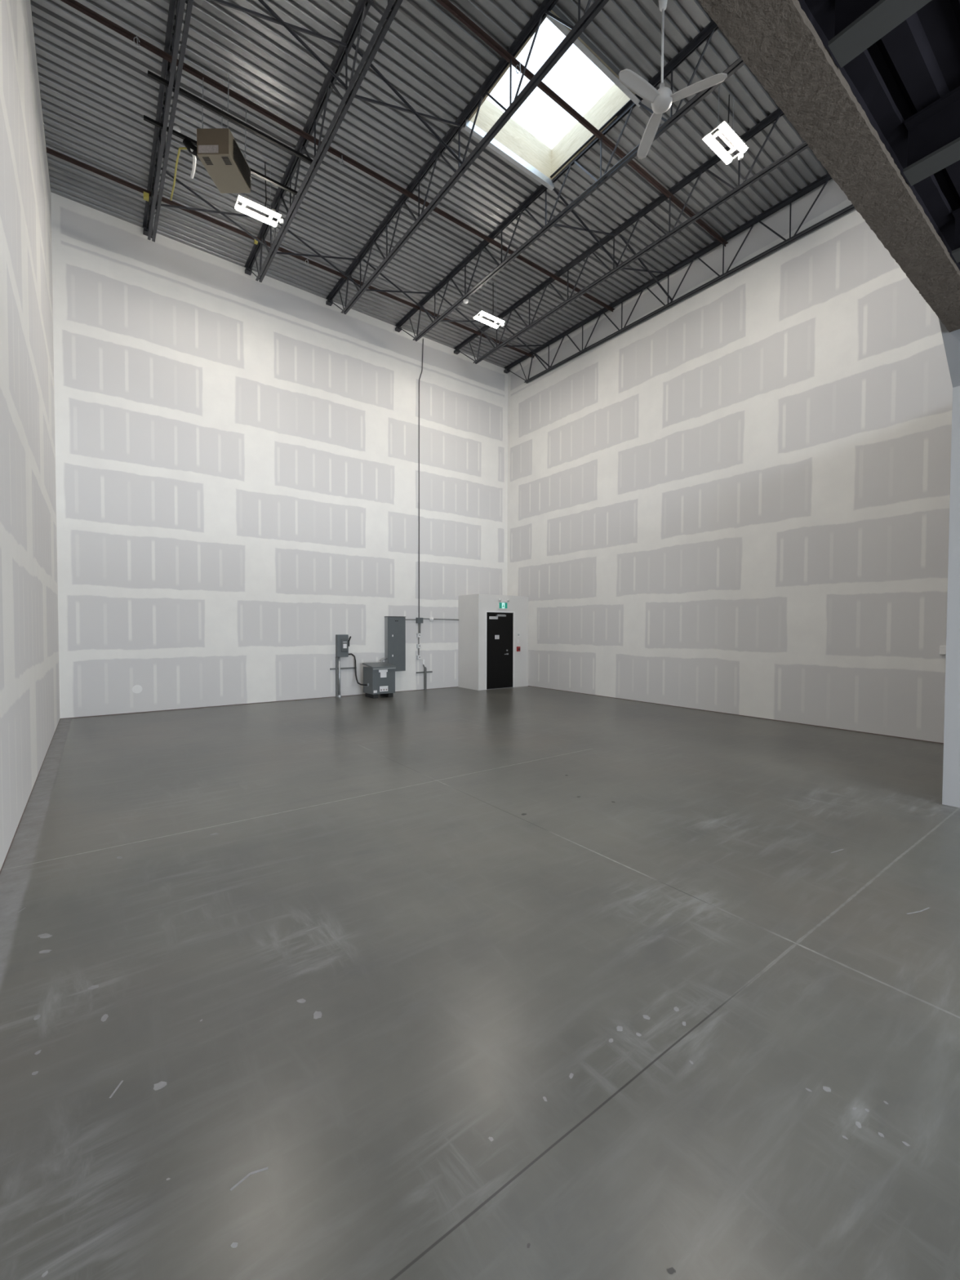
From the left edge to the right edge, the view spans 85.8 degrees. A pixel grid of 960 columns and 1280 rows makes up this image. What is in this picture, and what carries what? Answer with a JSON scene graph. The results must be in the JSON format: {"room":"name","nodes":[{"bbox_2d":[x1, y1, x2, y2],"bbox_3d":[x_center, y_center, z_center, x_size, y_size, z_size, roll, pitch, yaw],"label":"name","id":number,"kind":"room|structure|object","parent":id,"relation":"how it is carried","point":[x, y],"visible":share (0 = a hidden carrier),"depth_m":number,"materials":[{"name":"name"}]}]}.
{"room":"empty warehouse","nodes":[
{"label":"empty warehouse","id":0,"kind":"room"},
{"bbox_2d":[0,0,60,870],"bbox_3d":[-2.425,-3.139,2.088,0.200,9.615,18.200,-1,2,-37],"label":"wall","id":1,"kind":"structure","parent":0,"point":[29,673],"depth_m":5.26,"materials":[{"name":"paint"}]},
{"bbox_2d":[0,718,60,873],"bbox_3d":[-2.447,1.657,2.389,0.003,0.012,17.900,-1,2,-37],"label":"baseboard","id":2,"kind":"structure","parent":1,"relation":"attached to","point":[60,718],"depth_m":4.79,"materials":[{"name":"grey"}]},
{"bbox_2d":[50,191,507,718],"bbox_3d":[-3.526,-3.408,12.728,11.130,9.615,0.200,-1,2,-37],"label":"wall","id":3,"kind":"structure","parent":0,"point":[237,455],"depth_m":11.38,"materials":[{"name":"paint"}]},
{"bbox_2d":[132,684,142,693],"bbox_3d":[-6.821,0.978,10.271,0.170,0.170,0.003,-1,2,-37],"label":"cover plate","id":4,"kind":"object","parent":3,"relation":"attached to","point":[137,688],"depth_m":10.27,"materials":[{"name":"white plastic"}]},
{"bbox_2d":[60,686,457,719],"bbox_3d":[-4.208,1.406,12.226,8.915,0.012,0.003,-1,2,-37],"label":"baseboard","id":5,"kind":"structure","parent":3,"relation":"attached to","point":[454,686],"depth_m":11.20,"materials":[{"name":"grey"}]},
{"bbox_2d":[335,634,351,657],"bbox_3d":[-3.355,0.141,12.730,0.368,0.550,0.156,-1,2,-37],"label":"switch","id":6,"kind":"object","parent":3,"relation":"attached to","point":[342,641],"visible":1,"depth_m":12.65,"materials":[{"name":"grey metal"}]},
{"bbox_2d":[384,616,405,671],"bbox_3d":[-2.223,0.099,13.534,0.521,1.430,0.206,-1,2,-37],"label":"electrical panel","id":7,"kind":"object","parent":3,"relation":"attached to","point":[394,626],"visible":0.87,"depth_m":13.45,"materials":[{"name":"grey metal"}]},
{"bbox_2d":[416,633,421,637],"bbox_3d":[-1.663,-0.127,14.037,0.110,0.110,0.065,-1,2,-37],"label":"outlet box","id":8,"kind":"object","parent":3,"relation":"attached to","point":[418,635],"visible":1,"depth_m":14.02,"materials":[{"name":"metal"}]},
{"bbox_2d":[416,644,421,648],"bbox_3d":[-1.664,0.168,14.045,0.110,0.110,0.065,-1,2,-37],"label":"outlet box","id":9,"kind":"object","parent":3,"relation":"attached to","point":[418,646],"visible":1,"depth_m":14.02,"materials":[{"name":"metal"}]},
{"bbox_2d":[416,655,421,659],"bbox_3d":[-1.665,0.473,14.052,0.110,0.110,0.065,-1,2,-37],"label":"outlet box","id":10,"kind":"object","parent":3,"relation":"attached to","point":[418,657],"visible":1,"depth_m":14.03,"materials":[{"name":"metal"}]},
{"bbox_2d":[415,617,422,622],"bbox_3d":[-1.641,-0.531,14.029,0.185,0.150,0.086,-1,2,-37],"label":"junction box","id":11,"kind":"object","parent":3,"relation":"attached to","point":[418,620],"visible":1,"depth_m":13.99,"materials":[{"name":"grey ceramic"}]},
{"bbox_2d":[418,622,419,655],"bbox_3d":[-1.665,-0.002,14.043,0.022,0.910,0.022,0,1,-14],"label":"conduit","id":12,"kind":"object","parent":3,"relation":"attached to","point":[419,623],"visible":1,"depth_m":14.04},
{"bbox_2d":[418,338,423,617],"bbox_3d":[-1.595,-4.367,13.982,0.156,7.520,0.026,-1,2,-37],"label":"conduit","id":13,"kind":"object","parent":3,"relation":"attached to","point":[423,339],"visible":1,"depth_m":13.93,"materials":[{"name":"grey metal"}]},
{"bbox_2d":[422,617,458,620],"bbox_3d":[-1.091,-0.581,14.453,1.205,0.044,0.024,-1,2,-37],"label":"conduit","id":14,"kind":"object","parent":3,"relation":"attached to","point":[423,618],"visible":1,"depth_m":14.47,"materials":[{"name":"grey metal"}]},
{"bbox_2d":[30,0,827,368],"bbox_3d":[1.915,-7.883,5.310,11.130,0.584,18.400,-1,2,-37],"label":"ceiling","id":15,"kind":"structure","parent":0,"point":[97,91],"depth_m":8.36,"materials":[{"name":"grey metal"}]},
{"bbox_2d":[142,0,193,242],"bbox_3d":[-1.249,-7.359,3.031,0.140,1.124,17.895,-1,2,-37],"label":"joist","id":16,"kind":"object","parent":15,"relation":"attached to","point":[159,141],"visible":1,"depth_m":7.25,"materials":[{"name":"paint"}]},
{"bbox_2d":[160,167,270,249],"bbox_3d":[-4.691,-7.657,9.217,1.810,0.630,0.104,-1,2,-37],"label":"cross bridging","id":17,"kind":"object","parent":16,"relation":"attached to","point":[216,211],"visible":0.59,"depth_m":9.15,"materials":[{"name":"paint"}]},
{"bbox_2d":[143,115,300,195],"bbox_3d":[-3.812,-7.301,7.849,2.190,0.040,0.040,-1,2,-37],"label":"support strut","id":18,"kind":"object","parent":16,"relation":"attached to","point":[146,118],"visible":0.5,"depth_m":8.01,"materials":[{"name":"black paint"}]},
{"bbox_2d":[147,70,316,164],"bbox_3d":[-3.382,-7.285,7.271,2.190,0.040,0.040,-1,2,-37],"label":"support strut","id":19,"kind":"object","parent":16,"relation":"attached to","point":[152,75],"visible":0.79,"depth_m":7.20,"materials":[{"name":"black paint"}]},
{"bbox_2d":[209,0,347,89],"bbox_3d":[-2.466,-7.497,6.226,1.810,0.630,0.104,-1,2,-37],"label":"cross bridging","id":20,"kind":"object","parent":16,"relation":"attached to","point":[278,20],"visible":0.94,"depth_m":6.34,"materials":[{"name":"paint"}]},
{"bbox_2d":[182,71,251,193],"bbox_3d":[-3.859,-7.367,7.495,0.811,1.199,0.656,0,1,1],"label":"heater","id":21,"kind":"object","parent":15,"relation":"hanging from","point":[217,149],"visible":1,"depth_m":7.36,"materials":[{"name":"metal"}]},
{"bbox_2d":[173,125,180,133],"bbox_3d":[-4.418,-7.414,7.504,0.095,0.135,0.139,1,1,13],"label":"exhaust pipe","id":22,"kind":"object","parent":21,"relation":"attached to","point":[175,127],"visible":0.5,"depth_m":7.47,"materials":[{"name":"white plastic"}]},
{"bbox_2d":[169,146,186,200],"bbox_3d":[-4.677,-7.258,8.055,0.172,0.166,1.460,-1,2,-37],"label":"gas pipe","id":23,"kind":"object","parent":21,"relation":"attached to","point":[180,148],"visible":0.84,"depth_m":7.95,"materials":[{"name":"yellow metal"}]},
{"bbox_2d":[190,148,196,178],"bbox_3d":[-4.268,-7.088,7.685,0.081,0.102,0.614,-1,2,-29],"label":"pipe","id":24,"kind":"object","parent":21,"relation":"attached to","point":[194,159],"visible":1,"depth_m":7.71,"materials":[{"name":"white plastic"}]},
{"bbox_2d":[202,156,213,164],"bbox_3d":[-3.844,-6.764,7.289,0.090,0.004,0.122,0,1,1],"label":"vent grille","id":25,"kind":"object","parent":21,"relation":"attached to","point":[206,160],"depth_m":7.28,"materials":[{"name":"metal"}]},
{"bbox_2d":[221,156,231,164],"bbox_3d":[-3.574,-6.763,7.285,0.090,0.004,0.122,0,1,1],"label":"vent grille","id":26,"kind":"object","parent":21,"relation":"attached to","point":[224,160],"depth_m":7.28,"materials":[{"name":"metal"}]},
{"bbox_2d":[234,151,284,226],"bbox_3d":[-3.662,-7.550,8.601,0.737,0.912,0.330,-1,2,-37],"label":"light","id":27,"kind":"object","parent":15,"relation":"hanging from","point":[272,213],"visible":0.98,"depth_m":8.59,"materials":[{"name":"white metal"}]},
{"bbox_2d":[244,0,403,282],"bbox_3d":[0.244,-7.382,4.141,0.140,1.124,17.895,-1,2,-37],"label":"joist","id":28,"kind":"object","parent":15,"relation":"attached to","point":[354,26],"visible":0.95,"depth_m":7.42,"materials":[{"name":"paint"}]},
{"bbox_2d":[273,217,360,288],"bbox_3d":[-3.218,-7.680,10.311,1.760,0.630,0.104,-1,2,-37],"label":"cross bridging","id":29,"kind":"object","parent":28,"relation":"attached to","point":[323,257],"visible":1,"depth_m":10.30,"materials":[{"name":"paint"}]},
{"bbox_2d":[351,43,462,164],"bbox_3d":[-0.993,-7.520,7.321,1.760,0.630,0.104,-1,2,-37],"label":"cross bridging","id":30,"kind":"object","parent":28,"relation":"attached to","point":[412,111],"visible":1,"depth_m":7.29,"materials":[{"name":"paint"}]},
{"bbox_2d":[325,0,608,314],"bbox_3d":[1.697,-7.405,5.220,0.140,1.124,17.895,-1,2,-37],"label":"joist","id":31,"kind":"object","parent":15,"relation":"attached to","point":[532,26],"visible":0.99,"depth_m":7.68,"materials":[{"name":"paint"}]},
{"bbox_2d":[46,146,534,358],"bbox_3d":[-2.741,-8.022,11.566,10.700,0.050,0.056,-1,2,-37],"label":"bridging angle","id":32,"kind":"object","parent":31,"relation":"attached to","point":[50,151],"visible":0.93,"depth_m":10.04,"materials":[{"name":"brown metal"}]},
{"bbox_2d":[143,191,149,201],"bbox_3d":[-5.944,-7.895,9.188,0.080,0.090,0.080,-1,2,-37],"label":"clamp","id":33,"kind":"object","parent":32,"relation":"attached to","point":[146,197],"visible":1,"depth_m":9.16,"materials":[{"name":"yellow metal"}]},
{"bbox_2d":[60,0,614,311],"bbox_3d":[-1.054,-7.901,9.297,10.700,0.050,0.056,-1,2,-37],"label":"bridging angle","id":34,"kind":"object","parent":31,"relation":"attached to","point":[73,3],"visible":1,"depth_m":7.92,"materials":[{"name":"brown metal"}]},
{"bbox_2d":[133,34,139,46],"bbox_3d":[-4.478,-7.799,6.733,0.069,0.140,0.078,-1,2,-37],"label":"wire hanger","id":35,"kind":"object","parent":34,"relation":"attached to","point":[136,37],"visible":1,"depth_m":6.73,"materials":[{"name":"metal"}]},
{"bbox_2d":[363,258,435,319],"bbox_3d":[-1.755,-7.703,11.398,1.785,0.630,0.104,-1,2,-37],"label":"cross bridging","id":36,"kind":"object","parent":31,"relation":"attached to","point":[364,260],"visible":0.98,"depth_m":11.37,"materials":[{"name":"paint"}]},
{"bbox_2d":[472,275,505,328],"bbox_3d":[0.239,-7.614,11.599,0.737,0.913,0.330,-1,2,-37],"label":"light","id":37,"kind":"object","parent":15,"relation":"hanging from","point":[485,313],"visible":1,"depth_m":11.56,"materials":[{"name":"white metal"}]},
{"bbox_2d":[463,9,642,191],"bbox_3d":[1.052,-8.156,7.648,1.860,0.776,1.869,-1,2,-37],"label":"skylight","id":38,"kind":"object","parent":15,"relation":"attached to","point":[513,142],"visible":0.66,"depth_m":8.22,"materials":[{"name":"white glass"}]},
{"bbox_2d":[395,20,744,341],"bbox_3d":[3.170,-7.428,6.314,0.140,1.124,17.895,-1,2,-37],"label":"joist","id":39,"kind":"object","parent":15,"relation":"attached to","point":[707,33],"visible":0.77,"depth_m":8.44,"materials":[{"name":"paint"}]},
{"bbox_2d":[437,293,497,345],"bbox_3d":[-0.282,-7.726,12.492,1.785,0.630,0.104,-1,2,-37],"label":"cross bridging","id":40,"kind":"object","parent":39,"relation":"attached to","point":[438,294],"visible":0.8,"depth_m":12.43,"materials":[{"name":"paint"}]},
{"bbox_2d":[435,0,728,246],"bbox_3d":[0.611,-7.782,7.060,10.700,0.050,0.056,-1,2,-37],"label":"bridging angle","id":41,"kind":"object","parent":39,"relation":"attached to","point":[446,4],"visible":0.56,"depth_m":7.56,"materials":[{"name":"brown metal"}]},
{"bbox_2d":[515,62,520,73],"bbox_3d":[0.521,-7.733,6.998,0.069,0.140,0.078,-1,2,-37],"label":"wire hanger","id":42,"kind":"object","parent":41,"relation":"attached to","point":[519,63],"visible":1,"depth_m":6.99,"materials":[{"name":"metal"}]},
{"bbox_2d":[552,187,618,265],"bbox_3d":[1.942,-7.566,9.502,1.785,0.630,0.104,-1,2,-37],"label":"cross bridging","id":43,"kind":"object","parent":39,"relation":"attached to","point":[554,189],"visible":0.96,"depth_m":9.49,"materials":[{"name":"paint"}]},
{"bbox_2d":[453,107,808,364],"bbox_3d":[4.643,-7.451,7.409,0.140,1.124,17.895,-1,2,-37],"label":"joist","id":44,"kind":"object","parent":15,"relation":"attached to","point":[775,116],"visible":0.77,"depth_m":9.50,"materials":[{"name":"paint"}]},
{"bbox_2d":[503,324,550,367],"bbox_3d":[1.185,-7.749,13.582,1.770,0.630,0.104,-1,2,-37],"label":"cross bridging","id":45,"kind":"object","parent":44,"relation":"attached to","point":[507,328],"visible":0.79,"depth_m":13.60,"materials":[{"name":"paint"}]},
{"bbox_2d":[619,234,673,301],"bbox_3d":[3.409,-7.589,10.592,1.770,0.630,0.104,-1,2,-37],"label":"cross bridging","id":46,"kind":"object","parent":44,"relation":"attached to","point":[650,272],"visible":1,"depth_m":10.58,"materials":[{"name":"paint"}]},
{"bbox_2d":[618,0,727,159],"bbox_3d":[2.115,-7.150,6.170,1.135,1.328,1.277,-1,2,-37],"label":"ceiling fan","id":47,"kind":"object","parent":15,"relation":"hanging from","point":[661,100],"visible":1,"depth_m":6.20,"materials":[{"name":"white metal"}]},
{"bbox_2d":[503,173,854,383],"bbox_3d":[6.103,-7.474,8.494,0.140,1.124,17.895,-1,2,-37],"label":"joist","id":48,"kind":"object","parent":15,"relation":"attached to","point":[827,177],"visible":0.82,"depth_m":10.65,"materials":[{"name":"paint"}]},
{"bbox_2d":[702,86,748,164],"bbox_3d":[3.532,-7.443,7.372,0.737,0.801,0.330,-1,2,-37],"label":"light","id":49,"kind":"object","parent":15,"relation":"hanging from","point":[729,136],"visible":0.98,"depth_m":7.34,"materials":[{"name":"white metal"}]},
{"bbox_2d":[0,685,959,1279],"bbox_3d":[1.887,1.696,5.550,11.130,0.201,18.400,-1,2,-37],"label":"floor","id":50,"kind":"structure","parent":0,"point":[519,983],"depth_m":2.44,"materials":[{"name":"concrete"}]},
{"bbox_2d":[329,657,356,697],"bbox_3d":[-3.366,0.908,12.772,0.670,0.985,0.101,-1,2,-37],"label":"stand","id":51,"kind":"object","parent":50,"relation":"on","point":[337,668],"visible":1,"depth_m":12.68,"materials":[{"name":"metal"}]},
{"bbox_2d":[362,662,395,698],"bbox_3d":[-2.499,0.989,12.755,0.640,0.830,0.615,-1,2,-37],"label":"transformer","id":52,"kind":"object","parent":50,"relation":"on","point":[380,677],"visible":1,"depth_m":12.56,"materials":[{"name":"grey metal"}]},
{"bbox_2d":[348,653,367,685],"bbox_3d":[-2.987,0.721,12.698,0.623,0.772,0.200,1,2,37],"label":"conduit","id":53,"kind":"object","parent":52,"relation":"attached to","point":[353,655],"visible":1,"depth_m":12.84,"materials":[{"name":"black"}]},
{"bbox_2d":[416,666,432,689],"bbox_3d":[-1.522,1.056,14.174,0.500,0.630,0.064,-1,2,-37],"label":"cross","id":54,"kind":"object","parent":50,"relation":"on","point":[425,672],"visible":1,"depth_m":14.16,"materials":[{"name":"grey metal"}]},
{"bbox_2d":[457,594,528,690],"bbox_3d":[0.395,0.040,14.998,1.814,2.630,0.984,-1,2,-37],"label":"wall","id":55,"kind":"structure","parent":0,"point":[472,608],"depth_m":14.54,"materials":[{"name":"white paint"}]},
{"bbox_2d":[484,610,515,689],"bbox_3d":[0.563,0.278,14.525,1.045,2.180,0.205,-1,2,-37],"label":"door","id":56,"kind":"structure","parent":55,"relation":"in","point":[500,627],"depth_m":14.53,"materials":[{"name":"black metal"}]},
{"bbox_2d":[497,598,509,608],"bbox_3d":[0.660,-1.012,14.489,0.374,0.290,0.099,-1,2,-37],"label":"exit sign","id":57,"kind":"object","parent":55,"relation":"attached to","point":[501,604],"visible":1,"depth_m":14.48,"materials":[{"name":"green plastic"}]},
{"bbox_2d":[506,178,952,742],"bbox_3d":[6.348,-3.276,8.606,0.200,9.615,18.200,-1,2,-37],"label":"wall","id":58,"kind":"structure","parent":0,"point":[735,500],"depth_m":9.91,"materials":[{"name":"paint"}]},
{"bbox_2d":[528,685,943,743],"bbox_3d":[4.388,1.457,11.174,0.003,0.012,9.978,-1,2,-37],"label":"baseboard","id":59,"kind":"structure","parent":58,"relation":"attached to","point":[528,686],"depth_m":9.74,"materials":[{"name":"grey"}]},
{"bbox_2d":[939,645,946,654],"bbox_3d":[6.923,0.152,7.694,0.050,0.130,0.100,-1,2,-37],"label":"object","id":60,"kind":"structure","parent":58,"relation":"attached to","point":[942,648],"depth_m":7.69,"materials":[{"name":"white plastic"}]},
{"bbox_2d":[866,0,959,211],"bbox_3d":[5.162,-3.353,1.036,10.728,0.160,7.069,-1,2,-37],"label":"ceiling","id":61,"kind":"structure","parent":0,"point":[917,61],"depth_m":2.99,"materials":[{"name":"black metal"}]},
{"bbox_2d":[697,0,959,332],"bbox_3d":[1.720,-3.123,2.730,7.218,0.401,0.260,-1,2,-37],"label":"girder","id":62,"kind":"object","parent":61,"relation":"attached to","point":[847,116],"visible":0.98,"depth_m":3.05,"materials":[{"name":"concrete"}]},
{"bbox_2d":[827,0,931,67],"bbox_3d":[3.822,-3.038,-0.114,0.170,0.320,6.790,-1,2,-37],"label":"beam","id":63,"kind":"structure","parent":62,"relation":"attached to","point":[859,24],"depth_m":2.51,"materials":[{"name":"metal"}]},
{"bbox_2d":[902,85,959,186],"bbox_3d":[4.778,-3.053,0.596,0.170,0.320,6.790,-1,2,-37],"label":"beam","id":64,"kind":"structure","parent":62,"relation":"attached to","point":[934,131],"depth_m":3.20,"materials":[{"name":"metal"}]},
{"bbox_2d":[951,208,959,262],"bbox_3d":[5.733,-3.068,1.306,0.170,0.320,6.790,-1,2,-37],"label":"beam","id":65,"kind":"structure","parent":62,"relation":"attached to","point":[956,252],"depth_m":4.00,"materials":[{"name":"metal"}]},
{"bbox_2d":[938,318,959,387],"bbox_3d":[8.018,-2.880,3.254,3.509,1.000,7.202,-1,2,-37],"label":"wall","id":66,"kind":"structure","parent":0,"point":[951,340],"depth_m":4.97,"materials":[{"name":"white paint"}]},
{"bbox_2d":[942,386,959,808],"bbox_3d":[8.060,-0.354,3.251,3.509,4.050,7.037,-1,2,-37],"label":"wall partition","id":67,"kind":"structure","parent":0,"point":[951,762],"depth_m":4.99,"materials":[{"name":"white paint"}]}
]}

